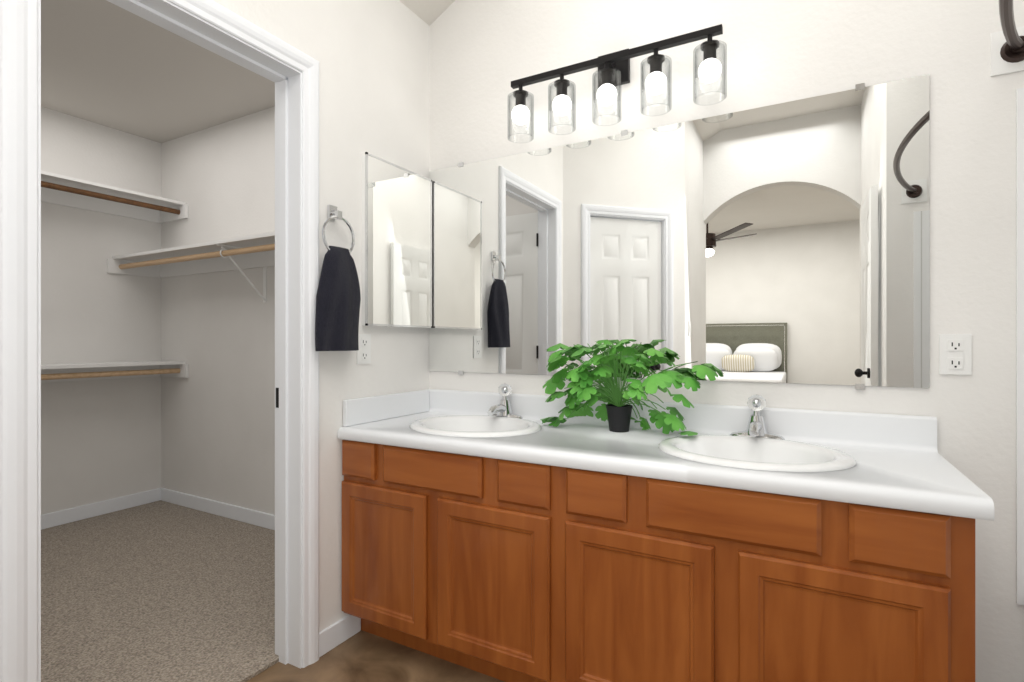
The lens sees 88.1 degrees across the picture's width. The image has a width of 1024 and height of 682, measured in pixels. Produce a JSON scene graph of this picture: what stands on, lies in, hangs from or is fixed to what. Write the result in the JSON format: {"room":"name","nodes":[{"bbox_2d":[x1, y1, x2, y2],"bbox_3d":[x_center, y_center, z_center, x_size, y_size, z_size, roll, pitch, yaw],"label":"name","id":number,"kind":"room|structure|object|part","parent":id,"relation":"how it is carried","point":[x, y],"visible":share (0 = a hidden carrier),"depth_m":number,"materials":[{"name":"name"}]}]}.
{"room":"bathroom","nodes":[
{"label":"bathroom","id":0,"kind":"room"},
{"bbox_2d":[41,107,160,514],"bbox_3d":[-2.964,-0.180,2.897,0.125,2.600,2.150,0,0,29],"label":"wall","id":1,"kind":"structure","parent":0,"point":[100,439],"depth_m":3.36,"materials":[{"name":"paint"}]},
{"bbox_2d":[41,488,159,529],"bbox_3d":[-2.901,1.065,2.870,0.015,0.085,1.860,0,0,29],"label":"baseboard","id":2,"kind":"structure","parent":1,"relation":"attached to","point":[48,520],"depth_m":3.36,"materials":[{"name":"white wood"}]},
{"bbox_2d":[41,361,187,382],"bbox_3d":[-2.764,0.190,2.787,0.329,0.108,1.896,0,0,29],"label":"closet shelf","id":3,"kind":"object","parent":1,"relation":"attached to","point":[62,372],"visible":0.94,"depth_m":3.29,"materials":[{"name":"white wood"}]},
{"bbox_2d":[41,170,187,222],"bbox_3d":[-2.764,-0.874,2.787,0.329,0.108,1.896,0,0,29],"label":"closet shelf","id":4,"kind":"object","parent":1,"relation":"attached to","point":[63,190],"visible":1,"depth_m":3.29,"materials":[{"name":"white painted wood"},{"name":"brown wood"}]},
{"bbox_2d":[41,0,274,142],"bbox_3d":[-1.905,-1.405,2.310,2.295,0.050,1.900,0,0,29],"label":"ceiling","id":5,"kind":"structure","parent":0,"point":[106,63],"depth_m":2.77,"materials":[{"name":"grey paint"}]},
{"bbox_2d":[41,500,278,681],"bbox_3d":[-1.892,1.139,2.303,2.325,0.062,1.900,0,0,29],"label":"floor","id":6,"kind":"structure","parent":0,"point":[160,591],"depth_m":2.28,"materials":[{"name":"beige carpet"}]},
{"bbox_2d":[161,106,274,514],"bbox_3d":[-1.469,-0.180,3.226,2.421,2.600,0.125,0,0,29],"label":"wall","id":7,"kind":"structure","parent":0,"point":[218,407],"depth_m":3.36,"materials":[{"name":"paint"}]},
{"bbox_2d":[107,232,274,301],"bbox_3d":[-1.527,-0.389,2.998,2.288,0.318,0.329,0,0,29],"label":"closet shelf","id":8,"kind":"object","parent":7,"relation":"attached to","point":[247,252],"visible":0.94,"depth_m":3.21,"materials":[{"name":"white wood"}]},
{"bbox_2d":[160,488,274,529],"bbox_3d":[-1.450,1.065,3.139,2.294,0.085,0.015,0,0,29],"label":"baseboard","id":9,"kind":"structure","parent":7,"relation":"attached to","point":[218,508],"depth_m":3.35,"materials":[{"name":"white wood"}]},
{"bbox_2d":[213,0,428,631],"bbox_3d":[-0.877,-0.530,1.669,0.125,3.300,2.026,0,0,29],"label":"wall","id":10,"kind":"structure","parent":0,"point":[371,57],"depth_m":2.02,"materials":[{"name":"paint"}]},
{"bbox_2d":[0,0,318,681],"bbox_3d":[-0.953,0.067,1.536,0.168,2.107,0.847,0,0,29],"label":"door frame","id":11,"kind":"structure","parent":10,"relation":"attached to","point":[291,72],"depth_m":1.55,"materials":[{"name":"white"}]},
{"bbox_2d":[315,205,360,350],"bbox_3d":[-0.622,-0.229,1.910,0.088,0.527,0.211,0,0,29],"label":"towel ring","id":12,"kind":"object","parent":10,"relation":"attached to","point":[338,298],"visible":1,"depth_m":1.87,"materials":[{"name":"black fabric"}]},
{"bbox_2d":[319,614,360,657],"bbox_3d":[-0.253,1.077,0.594,2.010,0.085,3.100,0,0,29],"label":"baseboard","id":13,"kind":"structure","parent":10,"relation":"attached to","point":[337,633],"depth_m":1.95,"materials":[{"name":"white wood"}]},
{"bbox_2d":[356,334,370,363],"bbox_3d":[-0.578,0.031,2.070,0.008,0.116,0.072,0,0,29],"label":"electrical outlet","id":14,"kind":"object","parent":10,"relation":"attached to","point":[363,354],"visible":0.96,"depth_m":2.07,"materials":[{"name":"white plastic"}]},
{"bbox_2d":[362,152,431,327],"bbox_3d":[-0.475,-0.397,2.239,0.026,0.673,0.412,0,0,29],"label":"upper cabinet","id":15,"kind":"object","parent":10,"relation":"attached to","point":[396,245],"visible":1,"depth_m":2.20,"materials":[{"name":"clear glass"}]},
{"bbox_2d":[246,630,504,681],"bbox_3d":[0.002,1.145,0.367,2.925,0.050,3.250,0,0,29],"label":"floor","id":16,"kind":"structure","parent":0,"point":[362,656],"depth_m":1.81,"materials":[{"name":"brown tile"}]},
{"bbox_2d":[338,383,993,681],"bbox_3d":[0.294,0.647,1.747,1.842,0.947,0.547,0,0,29],"label":"bathroom vanity","id":17,"kind":"object","parent":16,"relation":"on","point":[505,534],"visible":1,"depth_m":1.48,"materials":[{"name":"brown wood"}]},
{"bbox_2d":[338,388,993,520],"bbox_3d":[0.294,0.291,1.747,1.841,0.142,0.547,0,0,29],"label":"countertop","id":18,"kind":"structure","parent":17,"relation":"on","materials":[{"name":"white laminate"}]},
{"bbox_2d":[409,415,541,469],"bbox_3d":[-0.138,0.390,1.977,0.510,0.170,0.430,0,0,29],"label":"sink","id":19,"kind":"object","parent":18,"relation":"in","point":[504,429],"depth_m":2.04,"materials":[{"name":"white ceramic"}]},
{"bbox_2d":[487,383,522,420],"bbox_3d":[-0.051,0.246,2.134,0.164,0.146,0.158,0,0,29],"label":"faucet","id":20,"kind":"object","parent":18,"relation":"on","point":[504,405],"depth_m":2.16,"materials":[{"name":"silver metal"}]},
{"bbox_2d":[540,339,717,435],"bbox_3d":[0.366,0.156,1.825,0.622,0.325,0.286,0,0,29],"label":"plant","id":21,"kind":"object","parent":18,"relation":"on","point":[615,411],"visible":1,"depth_m":1.83,"materials":[{"name":"green plant"}]},
{"bbox_3d":[0.380,0.274,1.880,0.094,0.090,0.094,0,0,29],"label":"pot","id":22,"kind":"part","parent":21,"relation":"part of","materials":[{"name":"black plastic"}]},
{"bbox_2d":[729,394,784,442],"bbox_3d":[0.772,0.246,1.679,0.164,0.146,0.158,0,0,29],"label":"faucet","id":23,"kind":"object","parent":18,"relation":"on","point":[754,423],"depth_m":1.72,"materials":[{"name":"silver metal"}]},
{"bbox_2d":[658,434,856,510],"bbox_3d":[0.681,0.390,1.515,0.510,0.170,0.430,0,0,29],"label":"sink","id":24,"kind":"object","parent":18,"relation":"in","point":[766,453],"depth_m":1.53,"materials":[{"name":"white ceramic"}]},
{"bbox_2d":[399,0,454,25],"bbox_3d":[0.141,-1.690,0.361,2.925,0.480,3.375,0,0,29],"label":"ceiling","id":25,"kind":"structure","parent":0,"point":[429,12],"depth_m":2.35,"materials":[{"name":"paint"}]},
{"bbox_2d":[429,0,1023,681],"bbox_3d":[0.875,-0.530,1.813,3.050,3.300,0.125,0,0,29],"label":"wall","id":26,"kind":"structure","parent":0,"point":[483,54],"depth_m":1.64,"materials":[{"name":"paint"}]},
{"bbox_2d":[508,24,726,142],"bbox_3d":[0.355,-0.945,1.948,0.816,0.280,0.141,0,0,29],"label":"sconce","id":27,"kind":"object","parent":26,"relation":"attached to","point":[613,70],"visible":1,"depth_m":1.91,"materials":[{"name":"black metal"}]},
{"bbox_2d":[429,74,929,389],"bbox_3d":[0.419,-0.320,1.988,1.827,0.938,0.009,0,0,29],"label":"mirror","id":28,"kind":"object","parent":26,"relation":"attached to","point":[787,242],"visible":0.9,"depth_m":1.83,"materials":[{"name":"clear glass"}]},
{"bbox_2d":[939,334,971,374],"bbox_3d":[1.270,0.038,1.517,0.072,0.116,0.008,0,0,29],"label":"electrical outlet","id":29,"kind":"object","parent":26,"relation":"attached to","point":[955,354],"visible":1,"depth_m":1.51,"materials":[{"name":"white plastic"}]},
{"bbox_2d":[991,0,1023,76],"bbox_3d":[0.951,-0.800,0.790,0.228,0.120,1.589,0,0,29],"label":"shower rod","id":30,"kind":"object","parent":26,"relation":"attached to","point":[1007,49],"visible":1,"depth_m":1.45,"materials":[{"name":"grey metal"}]},
{"bbox_3d":[1.708,-0.530,0.299,0.125,3.300,1.715,0,0,29],"label":"wall","id":31,"kind":"structure","parent":0,"visible":0},
{"bbox_2d":[1016,88,1023,604],"bbox_3d":[1.342,0.015,0.573,0.780,1.410,1.589,0,0,29],"label":"tiled wall","id":32,"kind":"structure","parent":31,"relation":"attached to","point":[1019,346],"depth_m":1.45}
]}

